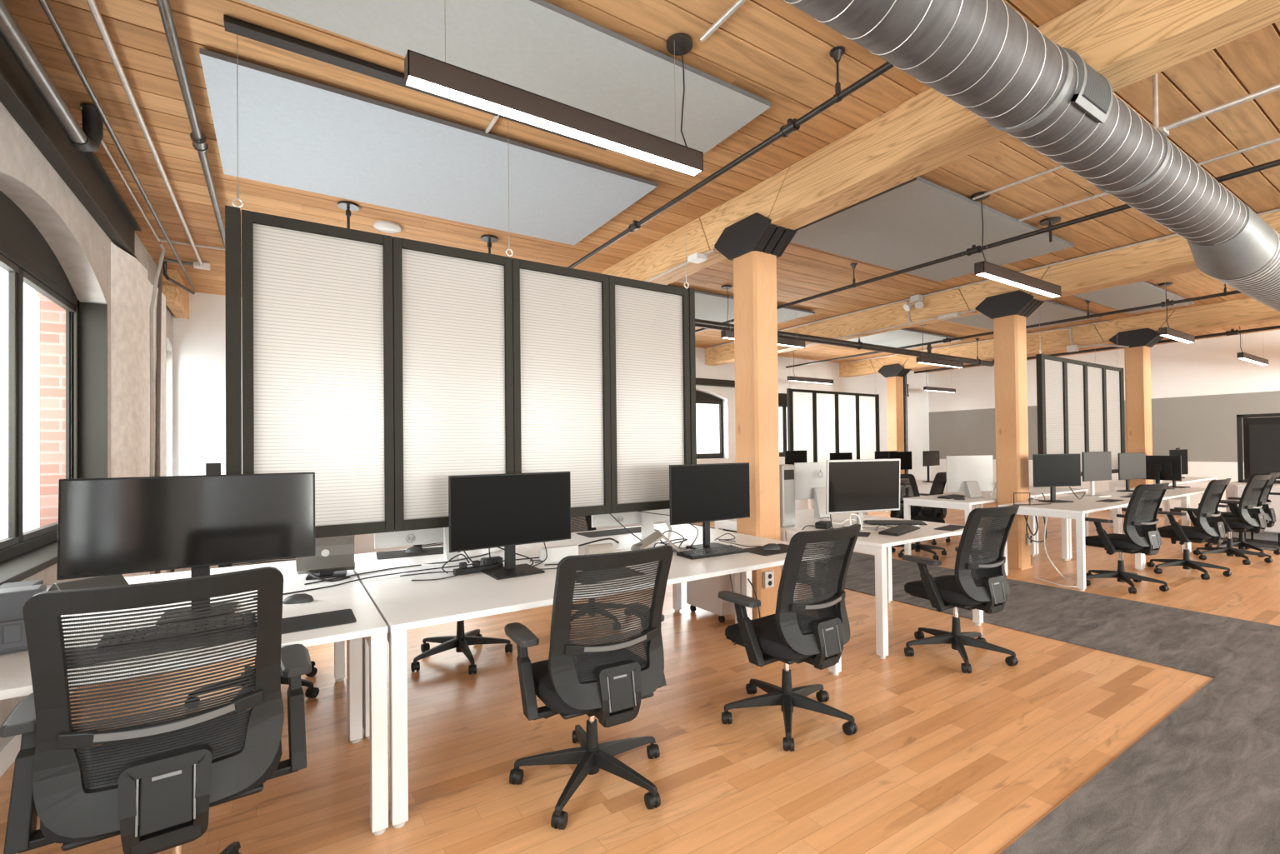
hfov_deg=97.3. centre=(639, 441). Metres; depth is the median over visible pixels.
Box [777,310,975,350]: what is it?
conduit
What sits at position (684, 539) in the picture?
cable
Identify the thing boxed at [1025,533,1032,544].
box
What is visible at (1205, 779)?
carpet
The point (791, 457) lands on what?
computer monitor
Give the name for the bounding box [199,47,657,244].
acoustic panel
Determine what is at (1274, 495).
storage cabinet
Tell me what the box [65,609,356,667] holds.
desk mat
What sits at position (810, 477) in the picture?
computer
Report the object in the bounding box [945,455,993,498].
computer
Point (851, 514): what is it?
cable
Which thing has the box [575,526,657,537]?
desk mat
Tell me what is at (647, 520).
computer
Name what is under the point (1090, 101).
grille
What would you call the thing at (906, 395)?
riser pipe
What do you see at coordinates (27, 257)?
window
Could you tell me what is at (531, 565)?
cable
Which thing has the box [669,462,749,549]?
computer monitor
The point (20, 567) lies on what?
trim
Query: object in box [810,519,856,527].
cable
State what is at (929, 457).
computer monitor
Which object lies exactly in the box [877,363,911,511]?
column
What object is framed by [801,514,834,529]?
cable
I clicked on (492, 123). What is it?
conduit
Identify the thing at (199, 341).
wall
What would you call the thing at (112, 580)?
laptop stand
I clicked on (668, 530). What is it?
cable
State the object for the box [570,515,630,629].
office chair
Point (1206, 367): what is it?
wall
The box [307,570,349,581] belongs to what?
cable
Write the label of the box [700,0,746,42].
conduit
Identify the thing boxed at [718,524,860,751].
office chair
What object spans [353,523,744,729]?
desk
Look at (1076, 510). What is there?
desk
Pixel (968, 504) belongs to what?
desk
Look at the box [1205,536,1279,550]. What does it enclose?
carpet
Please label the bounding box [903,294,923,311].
emergency light
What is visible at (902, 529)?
keyboard
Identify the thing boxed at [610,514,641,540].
cable
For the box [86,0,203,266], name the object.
conduit
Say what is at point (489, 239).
ceiling canopy
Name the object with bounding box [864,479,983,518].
desk
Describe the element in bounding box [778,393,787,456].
window
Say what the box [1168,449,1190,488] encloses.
computer monitor
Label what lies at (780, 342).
diffuser
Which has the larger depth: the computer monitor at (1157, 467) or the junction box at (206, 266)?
the computer monitor at (1157, 467)
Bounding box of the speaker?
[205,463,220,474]
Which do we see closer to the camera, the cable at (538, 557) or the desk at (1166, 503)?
the cable at (538, 557)
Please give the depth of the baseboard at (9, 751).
2.56 m
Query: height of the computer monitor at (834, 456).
0.520 m
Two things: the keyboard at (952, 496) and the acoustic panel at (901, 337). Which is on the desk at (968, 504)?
the keyboard at (952, 496)
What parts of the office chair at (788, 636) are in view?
armrest, leg, arm post, leg, seat, leg, leg, armrest, frame, leg, bracket trim, spine plate, bracket trim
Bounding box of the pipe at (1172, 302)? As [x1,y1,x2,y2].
[785,283,1242,368]
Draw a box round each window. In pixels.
[0,190,79,562]
[695,390,723,459]
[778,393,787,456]
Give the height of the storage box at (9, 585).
0.100 m
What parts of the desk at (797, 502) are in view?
leg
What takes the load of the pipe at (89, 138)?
attached to the ceiling
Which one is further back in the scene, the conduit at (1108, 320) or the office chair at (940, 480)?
the conduit at (1108, 320)
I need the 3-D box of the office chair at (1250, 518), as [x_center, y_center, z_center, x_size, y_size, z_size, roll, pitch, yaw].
[7.002,0.895,6.699,0.675,1.020,0.694,0,-1,-27]
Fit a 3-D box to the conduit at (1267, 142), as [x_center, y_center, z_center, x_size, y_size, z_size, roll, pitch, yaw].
[4.882,-1.927,2.191,0.024,0.024,6.170,0,-1,-33]
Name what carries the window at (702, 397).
in the wall at (199, 341)
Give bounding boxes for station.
[815,520,831,529]
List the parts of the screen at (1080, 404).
post, panel frame, panel frame, panel frame, panel frame, post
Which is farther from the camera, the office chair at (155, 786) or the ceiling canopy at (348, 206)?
the ceiling canopy at (348, 206)
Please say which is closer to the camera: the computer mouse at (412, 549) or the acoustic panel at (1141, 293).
the computer mouse at (412, 549)
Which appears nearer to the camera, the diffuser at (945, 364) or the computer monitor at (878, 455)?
the diffuser at (945, 364)
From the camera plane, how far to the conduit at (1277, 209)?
6.12 m
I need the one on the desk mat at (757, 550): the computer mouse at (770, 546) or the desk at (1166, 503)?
the computer mouse at (770, 546)
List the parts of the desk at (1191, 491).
leg, leg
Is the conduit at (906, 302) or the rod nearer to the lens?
the rod
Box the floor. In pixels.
[0,502,1279,853]
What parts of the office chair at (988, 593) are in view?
armrest, leg, leg, arm post, seat, leg, leg, frame, leg, spine plate, bracket trim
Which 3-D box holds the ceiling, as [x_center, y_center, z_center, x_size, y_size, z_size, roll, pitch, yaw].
[4.224,-1.966,5.632,16.400,0.120,13.455,0,-1,-33]
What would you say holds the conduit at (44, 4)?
attached to the ceiling
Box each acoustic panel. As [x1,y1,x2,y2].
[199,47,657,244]
[240,0,770,154]
[695,290,814,324]
[790,176,1074,281]
[845,328,962,349]
[945,300,1101,330]
[1071,281,1194,314]
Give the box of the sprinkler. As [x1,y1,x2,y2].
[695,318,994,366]
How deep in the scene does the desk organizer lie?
1.84 m
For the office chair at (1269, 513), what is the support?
on the floor
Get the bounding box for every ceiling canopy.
[337,200,359,228]
[480,234,498,254]
[1040,216,1060,242]
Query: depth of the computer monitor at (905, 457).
9.28 m
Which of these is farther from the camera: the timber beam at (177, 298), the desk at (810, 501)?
the desk at (810, 501)
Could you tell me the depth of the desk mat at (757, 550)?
3.48 m
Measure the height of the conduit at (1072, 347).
0.471 m
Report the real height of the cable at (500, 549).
0.019 m
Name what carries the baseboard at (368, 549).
attached to the wall at (199, 341)
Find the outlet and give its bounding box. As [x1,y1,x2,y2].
[768,574,771,585]
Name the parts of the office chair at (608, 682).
armrest, arm post, leg, leg, leg, seat, bracket trim, frame, name plate, spine plate, leg, leg, bracket trim, armrest, arm post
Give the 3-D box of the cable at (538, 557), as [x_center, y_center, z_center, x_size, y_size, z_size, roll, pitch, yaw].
[-1.180,0.690,2.955,1.408,0.012,0.099,0,-1,-38]
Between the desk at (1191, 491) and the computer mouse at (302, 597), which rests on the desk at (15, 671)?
the computer mouse at (302, 597)
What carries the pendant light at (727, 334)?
hanging from the ceiling
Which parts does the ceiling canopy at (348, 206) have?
stem, plate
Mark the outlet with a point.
(769, 575)
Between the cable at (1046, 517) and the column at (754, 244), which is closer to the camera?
the column at (754, 244)
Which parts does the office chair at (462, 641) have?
leg, leg, leg, leg, leg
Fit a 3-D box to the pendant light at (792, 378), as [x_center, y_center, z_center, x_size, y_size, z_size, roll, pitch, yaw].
[3.462,-1.515,11.466,1.300,0.626,0.123,0,-1,-33]
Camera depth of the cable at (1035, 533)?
6.07 m
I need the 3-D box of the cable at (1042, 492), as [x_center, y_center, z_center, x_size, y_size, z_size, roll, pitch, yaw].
[4.307,0.615,6.114,0.249,0.108,0.106,-1,-1,-11]
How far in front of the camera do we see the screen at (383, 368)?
2.98 m
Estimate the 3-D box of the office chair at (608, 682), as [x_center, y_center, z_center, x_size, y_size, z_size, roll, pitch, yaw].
[-0.206,0.929,2.397,0.675,1.020,0.694,0,-1,-30]
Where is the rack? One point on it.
(1261, 452)
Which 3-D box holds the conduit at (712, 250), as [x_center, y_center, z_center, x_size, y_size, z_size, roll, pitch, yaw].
[-0.418,-1.503,6.082,0.020,0.020,3.750,0,-1,-33]
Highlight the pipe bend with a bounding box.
[162,261,194,294]
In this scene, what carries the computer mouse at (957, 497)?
on the desk at (968, 504)
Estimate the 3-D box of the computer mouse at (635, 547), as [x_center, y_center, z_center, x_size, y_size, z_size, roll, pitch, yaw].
[-0.002,0.666,3.570,0.081,0.047,0.148,0,-1,-33]
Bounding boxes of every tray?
[676,550,747,559]
[937,495,964,499]
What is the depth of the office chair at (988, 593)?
3.55 m
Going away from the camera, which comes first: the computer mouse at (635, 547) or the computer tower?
the computer mouse at (635, 547)
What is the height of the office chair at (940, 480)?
1.020 m
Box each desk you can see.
[0,582,388,835]
[45,560,359,733]
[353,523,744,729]
[362,534,841,828]
[714,509,884,576]
[785,516,983,659]
[795,499,864,514]
[808,477,918,513]
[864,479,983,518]
[903,492,1035,559]
[975,486,1088,555]
[998,496,1143,590]
[1066,490,1189,569]
[1108,476,1217,527]
[1118,487,1219,554]
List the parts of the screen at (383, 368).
post, panel frame, panel frame, panel frame, panel frame, post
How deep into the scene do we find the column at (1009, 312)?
6.37 m
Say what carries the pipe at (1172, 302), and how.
hanging from the ceiling
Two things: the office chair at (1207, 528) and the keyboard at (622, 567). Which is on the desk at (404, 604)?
the keyboard at (622, 567)
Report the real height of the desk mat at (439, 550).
0.004 m
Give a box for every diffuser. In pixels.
[405,75,700,175]
[723,337,801,348]
[917,362,960,368]
[976,272,1059,297]
[1160,334,1192,343]
[1239,358,1266,364]
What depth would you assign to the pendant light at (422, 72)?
2.26 m
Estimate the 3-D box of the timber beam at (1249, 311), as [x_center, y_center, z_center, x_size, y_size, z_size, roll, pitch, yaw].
[8.097,-1.760,7.883,0.250,0.329,12.500,0,-1,-33]
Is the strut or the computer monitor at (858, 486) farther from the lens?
the computer monitor at (858, 486)
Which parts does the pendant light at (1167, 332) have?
power cord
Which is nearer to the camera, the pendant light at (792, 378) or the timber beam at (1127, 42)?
the timber beam at (1127, 42)
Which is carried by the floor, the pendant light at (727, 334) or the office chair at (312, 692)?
the office chair at (312, 692)
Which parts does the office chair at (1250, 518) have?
leg, armrest, leg, arm post, armrest, arm post, leg, seat, leg, frame, spine plate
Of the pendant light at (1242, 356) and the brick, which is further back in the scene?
the pendant light at (1242, 356)
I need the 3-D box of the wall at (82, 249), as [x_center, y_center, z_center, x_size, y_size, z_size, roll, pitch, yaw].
[-2.184,-0.216,1.278,0.200,3.330,12.500,0,-1,-33]
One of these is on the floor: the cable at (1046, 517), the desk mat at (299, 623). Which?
the cable at (1046, 517)
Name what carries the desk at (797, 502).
on the floor
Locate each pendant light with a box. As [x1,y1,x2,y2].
[404,23,703,176]
[720,285,804,348]
[787,350,833,384]
[915,324,963,368]
[923,367,955,392]
[970,191,1061,298]
[1158,282,1194,343]
[1237,325,1268,365]
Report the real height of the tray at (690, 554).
0.020 m
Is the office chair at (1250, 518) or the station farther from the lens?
the office chair at (1250, 518)
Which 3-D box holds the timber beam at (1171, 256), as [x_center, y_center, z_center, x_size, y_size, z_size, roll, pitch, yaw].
[4.728,-1.745,5.727,0.250,0.329,12.500,0,-1,-33]
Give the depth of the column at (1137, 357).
8.54 m
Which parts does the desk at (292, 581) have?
leg, leg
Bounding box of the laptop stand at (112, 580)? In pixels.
[48,574,128,590]
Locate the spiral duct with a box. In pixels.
[784,0,1279,312]
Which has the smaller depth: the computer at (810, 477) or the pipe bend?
the computer at (810, 477)
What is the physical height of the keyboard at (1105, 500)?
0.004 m
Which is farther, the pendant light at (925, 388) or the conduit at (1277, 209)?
the pendant light at (925, 388)
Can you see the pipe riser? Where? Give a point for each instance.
(929, 347)
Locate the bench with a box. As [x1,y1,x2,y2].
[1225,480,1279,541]
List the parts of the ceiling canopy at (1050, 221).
stem, plate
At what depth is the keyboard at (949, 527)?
4.35 m
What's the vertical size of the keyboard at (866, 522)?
0.026 m
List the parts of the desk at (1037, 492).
leg, rail, leg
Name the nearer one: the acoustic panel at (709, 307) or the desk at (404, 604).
the desk at (404, 604)
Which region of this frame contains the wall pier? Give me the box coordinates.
[110,242,166,577]
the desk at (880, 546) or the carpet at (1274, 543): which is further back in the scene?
the carpet at (1274, 543)
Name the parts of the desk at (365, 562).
leg, leg, leg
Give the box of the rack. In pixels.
[1236,413,1279,483]
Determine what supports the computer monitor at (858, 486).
on the desk at (880, 546)
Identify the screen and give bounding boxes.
[225,34,696,538]
[786,353,879,462]
[1035,315,1124,476]
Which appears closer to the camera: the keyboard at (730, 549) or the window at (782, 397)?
the keyboard at (730, 549)
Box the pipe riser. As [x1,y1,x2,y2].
[926,344,932,352]
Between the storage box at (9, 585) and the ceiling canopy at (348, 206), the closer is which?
the storage box at (9, 585)
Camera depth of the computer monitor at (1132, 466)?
7.40 m
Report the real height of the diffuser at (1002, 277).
0.018 m
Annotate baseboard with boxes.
[0,569,174,777]
[251,493,929,564]
[995,501,1224,515]
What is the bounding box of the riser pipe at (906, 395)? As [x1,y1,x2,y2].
[903,375,909,495]
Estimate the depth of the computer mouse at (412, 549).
3.56 m
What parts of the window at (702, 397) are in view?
head panel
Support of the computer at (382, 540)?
on the desk at (365, 562)
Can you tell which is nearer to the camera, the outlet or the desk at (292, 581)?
the desk at (292, 581)
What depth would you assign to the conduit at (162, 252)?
5.05 m
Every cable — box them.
[253,556,539,599]
[304,551,493,584]
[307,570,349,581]
[400,570,467,580]
[410,549,501,565]
[441,554,469,573]
[464,550,480,564]
[488,547,534,577]
[530,560,558,565]
[533,542,556,569]
[578,538,619,546]
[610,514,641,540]
[640,511,669,515]
[653,538,687,547]
[660,530,687,549]
[673,523,698,551]
[714,533,735,541]
[719,540,763,546]
[729,574,737,644]
[747,578,760,618]
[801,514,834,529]
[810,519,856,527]
[844,525,919,527]
[849,513,862,529]
[1024,515,1038,535]
[1025,515,1046,542]
[1028,492,1045,501]
[1034,516,1077,587]
[1069,486,1084,499]
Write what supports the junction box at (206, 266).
attached to the ceiling
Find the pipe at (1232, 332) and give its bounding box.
[914,325,1279,373]
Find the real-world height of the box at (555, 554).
0.085 m
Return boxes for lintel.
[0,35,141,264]
[695,377,734,387]
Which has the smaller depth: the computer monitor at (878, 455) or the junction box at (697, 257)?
the junction box at (697, 257)
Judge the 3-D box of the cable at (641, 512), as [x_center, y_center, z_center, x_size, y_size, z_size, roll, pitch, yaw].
[0.095,0.514,4.077,0.485,0.086,0.039,0,-1,-15]
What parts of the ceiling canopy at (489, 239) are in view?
stem, plate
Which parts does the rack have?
door panel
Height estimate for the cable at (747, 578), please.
0.685 m
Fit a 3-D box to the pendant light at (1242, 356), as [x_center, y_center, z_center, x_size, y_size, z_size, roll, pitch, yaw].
[10.004,-1.615,9.218,1.600,0.626,0.123,0,-1,-33]
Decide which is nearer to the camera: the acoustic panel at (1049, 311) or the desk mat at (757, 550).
the desk mat at (757, 550)
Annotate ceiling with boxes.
[3,0,1279,372]
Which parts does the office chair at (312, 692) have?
leg, frame, leg, leg, leg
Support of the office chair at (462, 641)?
on the floor
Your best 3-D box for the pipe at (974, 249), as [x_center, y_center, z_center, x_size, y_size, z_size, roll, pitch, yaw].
[3.067,-1.770,4.695,0.072,0.260,12.350,0,-1,-33]
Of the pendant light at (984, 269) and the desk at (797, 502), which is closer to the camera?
the pendant light at (984, 269)
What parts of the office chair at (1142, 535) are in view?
armrest, leg, leg, arm post, seat, leg, armrest, leg, frame, spine plate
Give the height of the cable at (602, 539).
0.052 m
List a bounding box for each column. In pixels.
[714,212,797,619]
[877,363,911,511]
[975,290,1044,569]
[1109,328,1164,488]
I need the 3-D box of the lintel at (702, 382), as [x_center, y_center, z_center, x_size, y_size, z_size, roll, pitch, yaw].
[0.755,-1.151,10.541,2.900,0.140,0.090,0,-1,-33]
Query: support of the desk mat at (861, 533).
on the desk at (880, 546)
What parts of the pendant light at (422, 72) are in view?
power cord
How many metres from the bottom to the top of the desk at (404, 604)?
0.820 m
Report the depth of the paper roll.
3.39 m
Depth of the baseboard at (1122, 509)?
10.92 m
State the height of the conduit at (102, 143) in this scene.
0.018 m
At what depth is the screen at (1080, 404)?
7.47 m
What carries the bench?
on the floor
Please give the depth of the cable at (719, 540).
3.68 m
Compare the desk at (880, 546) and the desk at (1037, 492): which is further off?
the desk at (1037, 492)
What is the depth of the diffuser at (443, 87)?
2.26 m
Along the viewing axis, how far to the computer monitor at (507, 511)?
2.94 m
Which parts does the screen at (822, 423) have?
post, panel frame, panel frame, panel frame, panel frame, post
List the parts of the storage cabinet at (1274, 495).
handle, leg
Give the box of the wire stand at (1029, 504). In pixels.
[1013,492,1051,505]
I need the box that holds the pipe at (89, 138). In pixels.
[0,0,103,151]
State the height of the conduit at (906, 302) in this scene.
0.336 m
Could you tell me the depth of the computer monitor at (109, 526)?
2.22 m
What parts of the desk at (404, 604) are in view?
leg, rail, leg, power strip, leg, leg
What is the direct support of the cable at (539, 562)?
on the desk at (404, 604)
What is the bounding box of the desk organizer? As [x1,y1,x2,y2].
[0,584,46,654]
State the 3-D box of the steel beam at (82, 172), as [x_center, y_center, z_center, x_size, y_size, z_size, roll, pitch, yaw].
[-1.484,-1.721,0.430,0.075,0.315,10.230,0,-1,-33]
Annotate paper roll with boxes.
[585,543,614,554]
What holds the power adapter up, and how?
on the desk at (404, 604)
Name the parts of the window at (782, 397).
sash, head panel, sash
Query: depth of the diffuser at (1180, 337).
6.96 m
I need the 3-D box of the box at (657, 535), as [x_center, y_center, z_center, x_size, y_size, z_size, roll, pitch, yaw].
[0.122,0.631,3.549,0.253,0.114,0.260,-1,-1,-5]
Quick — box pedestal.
[686,573,734,622]
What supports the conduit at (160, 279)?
attached to the wall pier
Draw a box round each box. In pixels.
[0,580,43,589]
[193,260,209,270]
[540,545,578,564]
[639,530,679,551]
[687,252,706,264]
[762,570,774,588]
[937,311,960,320]
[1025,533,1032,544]
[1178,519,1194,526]
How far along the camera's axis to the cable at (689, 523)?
3.71 m
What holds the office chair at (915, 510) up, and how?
on the floor
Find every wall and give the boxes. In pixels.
[0,101,173,748]
[173,292,929,547]
[928,330,1279,512]
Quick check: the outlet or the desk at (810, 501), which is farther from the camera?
the desk at (810, 501)
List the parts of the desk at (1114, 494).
leg, leg, leg, rail, leg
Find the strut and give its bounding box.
[223,14,606,149]
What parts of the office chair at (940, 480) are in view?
armrest, seat, frame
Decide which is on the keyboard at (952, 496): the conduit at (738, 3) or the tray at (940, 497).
the tray at (940, 497)
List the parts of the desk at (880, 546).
leg, rail, leg, leg, leg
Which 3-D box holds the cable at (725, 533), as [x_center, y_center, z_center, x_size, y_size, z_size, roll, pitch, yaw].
[0.560,0.653,3.840,0.251,0.066,0.108,0,-1,-38]
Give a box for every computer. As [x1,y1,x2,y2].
[374,527,459,560]
[591,509,669,537]
[794,462,833,519]
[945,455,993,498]
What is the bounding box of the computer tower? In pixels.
[779,464,794,527]
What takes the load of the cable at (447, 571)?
on the desk at (404, 604)
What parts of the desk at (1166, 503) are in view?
leg, rail, leg, leg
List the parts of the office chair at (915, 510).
arm post, leg, frame, leg, seat, leg, leg, arm post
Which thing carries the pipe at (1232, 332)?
attached to the ceiling
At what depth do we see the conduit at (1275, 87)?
2.64 m
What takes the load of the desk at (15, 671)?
on the floor
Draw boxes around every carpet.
[688,523,1279,853]
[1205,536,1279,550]
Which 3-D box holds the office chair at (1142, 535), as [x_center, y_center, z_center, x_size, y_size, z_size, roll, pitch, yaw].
[4.711,0.908,5.530,0.675,1.020,0.694,0,-1,-23]
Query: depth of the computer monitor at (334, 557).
2.88 m
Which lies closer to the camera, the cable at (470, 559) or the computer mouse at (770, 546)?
the cable at (470, 559)
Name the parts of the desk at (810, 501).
leg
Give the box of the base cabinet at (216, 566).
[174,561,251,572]
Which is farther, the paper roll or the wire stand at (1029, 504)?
the wire stand at (1029, 504)
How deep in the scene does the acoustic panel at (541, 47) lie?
2.68 m
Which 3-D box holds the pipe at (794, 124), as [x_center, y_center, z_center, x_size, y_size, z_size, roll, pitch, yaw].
[0.683,-1.761,3.170,0.072,0.257,12.350,0,-1,-33]
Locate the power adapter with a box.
[480,555,502,564]
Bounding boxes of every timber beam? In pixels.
[162,269,189,319]
[600,0,1279,284]
[705,208,1279,365]
[839,297,1279,377]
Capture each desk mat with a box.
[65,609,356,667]
[375,546,459,559]
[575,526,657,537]
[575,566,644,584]
[744,544,789,555]
[858,531,870,536]
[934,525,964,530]
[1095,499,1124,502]
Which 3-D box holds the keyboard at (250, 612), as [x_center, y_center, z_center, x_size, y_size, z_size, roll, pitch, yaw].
[-1.657,0.679,2.038,0.440,0.026,0.150,0,-1,-35]
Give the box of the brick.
[35,290,65,527]
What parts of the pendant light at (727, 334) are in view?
power cord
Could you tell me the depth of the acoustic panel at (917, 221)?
5.00 m
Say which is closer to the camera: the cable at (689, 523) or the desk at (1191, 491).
the cable at (689, 523)
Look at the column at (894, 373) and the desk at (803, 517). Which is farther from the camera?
the column at (894, 373)
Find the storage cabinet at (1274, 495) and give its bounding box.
[1235,483,1279,545]
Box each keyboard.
[94,611,255,649]
[676,545,747,559]
[863,520,927,524]
[878,524,919,536]
[937,494,964,499]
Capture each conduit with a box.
[38,0,194,289]
[80,105,159,241]
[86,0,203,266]
[149,243,164,574]
[155,257,193,574]
[156,0,224,248]
[159,238,224,250]
[485,115,499,133]
[644,249,714,281]
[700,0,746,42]
[710,208,1279,348]
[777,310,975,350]
[845,320,1112,363]
[903,300,912,323]
[972,165,1064,199]
[1018,136,1279,221]
[1059,328,1129,352]
[1156,83,1279,130]
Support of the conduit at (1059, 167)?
attached to the ceiling
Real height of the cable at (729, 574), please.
0.695 m
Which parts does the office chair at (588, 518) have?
leg, frame, leg, leg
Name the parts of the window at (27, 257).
sash, head panel, sash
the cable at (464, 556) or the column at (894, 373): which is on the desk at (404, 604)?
the cable at (464, 556)
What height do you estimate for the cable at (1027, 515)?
0.369 m
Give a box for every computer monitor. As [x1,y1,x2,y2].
[56,472,315,625]
[295,535,355,580]
[448,471,570,579]
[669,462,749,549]
[785,450,807,464]
[825,458,900,529]
[830,452,852,459]
[875,450,896,459]
[888,451,912,469]
[921,450,939,482]
[1032,453,1080,503]
[1080,451,1111,497]
[1116,452,1145,492]
[1145,455,1181,489]
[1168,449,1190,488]
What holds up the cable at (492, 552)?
on the desk at (365, 562)
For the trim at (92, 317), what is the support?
attached to the wall at (82, 249)
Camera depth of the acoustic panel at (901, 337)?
9.95 m
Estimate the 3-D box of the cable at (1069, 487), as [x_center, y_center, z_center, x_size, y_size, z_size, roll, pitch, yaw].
[5.056,0.587,6.483,0.506,0.159,0.047,0,-1,-36]
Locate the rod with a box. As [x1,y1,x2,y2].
[1151,73,1169,135]
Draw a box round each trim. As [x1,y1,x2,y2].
[0,540,57,584]
[79,301,107,478]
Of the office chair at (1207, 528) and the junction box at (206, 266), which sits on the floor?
the office chair at (1207, 528)
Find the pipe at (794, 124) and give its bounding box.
[567,45,894,268]
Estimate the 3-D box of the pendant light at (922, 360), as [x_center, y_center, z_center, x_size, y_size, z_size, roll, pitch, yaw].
[4.891,-1.556,9.212,1.260,0.626,0.123,0,-1,-33]
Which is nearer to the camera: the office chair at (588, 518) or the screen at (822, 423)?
the office chair at (588, 518)
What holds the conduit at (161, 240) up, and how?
attached to the ceiling
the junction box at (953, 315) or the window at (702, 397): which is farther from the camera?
the window at (702, 397)
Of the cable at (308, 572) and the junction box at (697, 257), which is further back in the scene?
the junction box at (697, 257)
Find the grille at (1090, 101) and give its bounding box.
[1062,47,1113,123]
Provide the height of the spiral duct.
0.459 m
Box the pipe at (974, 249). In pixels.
[695,159,1279,332]
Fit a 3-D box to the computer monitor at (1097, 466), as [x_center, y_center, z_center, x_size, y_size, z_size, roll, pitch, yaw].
[5.510,0.393,6.817,0.560,0.540,0.200,0,-1,-23]
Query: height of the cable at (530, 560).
0.028 m
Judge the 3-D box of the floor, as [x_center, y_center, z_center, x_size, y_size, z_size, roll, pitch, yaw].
[4.284,1.483,5.562,16.400,0.120,13.400,0,-1,-33]
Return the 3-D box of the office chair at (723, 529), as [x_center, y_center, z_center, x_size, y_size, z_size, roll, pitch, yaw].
[1.118,0.953,5.857,0.675,1.020,0.694,0,-1,-18]
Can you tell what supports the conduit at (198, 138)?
attached to the ceiling
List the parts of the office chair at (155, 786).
armrest, arm post, bracket trim, seat, spine plate, name plate, bracket trim, leg, arm post, armrest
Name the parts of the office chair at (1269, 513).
leg, leg, arm post, armrest, seat, leg, leg, frame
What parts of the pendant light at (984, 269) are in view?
power cord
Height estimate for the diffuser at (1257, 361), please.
0.018 m
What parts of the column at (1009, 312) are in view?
trim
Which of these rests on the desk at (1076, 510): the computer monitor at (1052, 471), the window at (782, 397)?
the computer monitor at (1052, 471)
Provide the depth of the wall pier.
4.48 m
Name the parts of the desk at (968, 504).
leg, rail, leg, leg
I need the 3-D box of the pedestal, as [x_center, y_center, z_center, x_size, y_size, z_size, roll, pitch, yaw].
[0.693,1.175,4.780,0.420,0.560,0.462,0,-1,-33]
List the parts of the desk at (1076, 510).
leg, rail, leg, leg, leg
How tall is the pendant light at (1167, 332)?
0.646 m
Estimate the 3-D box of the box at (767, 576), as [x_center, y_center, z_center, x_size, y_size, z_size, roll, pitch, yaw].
[0.947,1.016,4.150,0.090,0.120,0.034,0,-1,-33]
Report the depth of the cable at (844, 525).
4.39 m
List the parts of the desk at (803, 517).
leg, rail, leg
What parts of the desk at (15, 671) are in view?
leg, rail, leg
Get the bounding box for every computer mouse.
[282,593,314,604]
[405,546,424,553]
[630,542,642,550]
[761,543,780,549]
[954,496,964,499]
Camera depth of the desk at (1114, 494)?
7.03 m
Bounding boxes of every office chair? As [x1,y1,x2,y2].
[0,566,311,853]
[185,557,319,708]
[410,542,512,674]
[504,545,673,829]
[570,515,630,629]
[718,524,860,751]
[723,529,736,532]
[890,474,946,559]
[901,504,1019,673]
[903,471,950,544]
[1085,483,1169,594]
[1146,478,1231,579]
[1192,474,1272,564]
[1204,471,1279,557]
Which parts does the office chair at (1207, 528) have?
leg, leg, armrest, arm post, armrest, seat, arm post, leg, leg, frame, spine plate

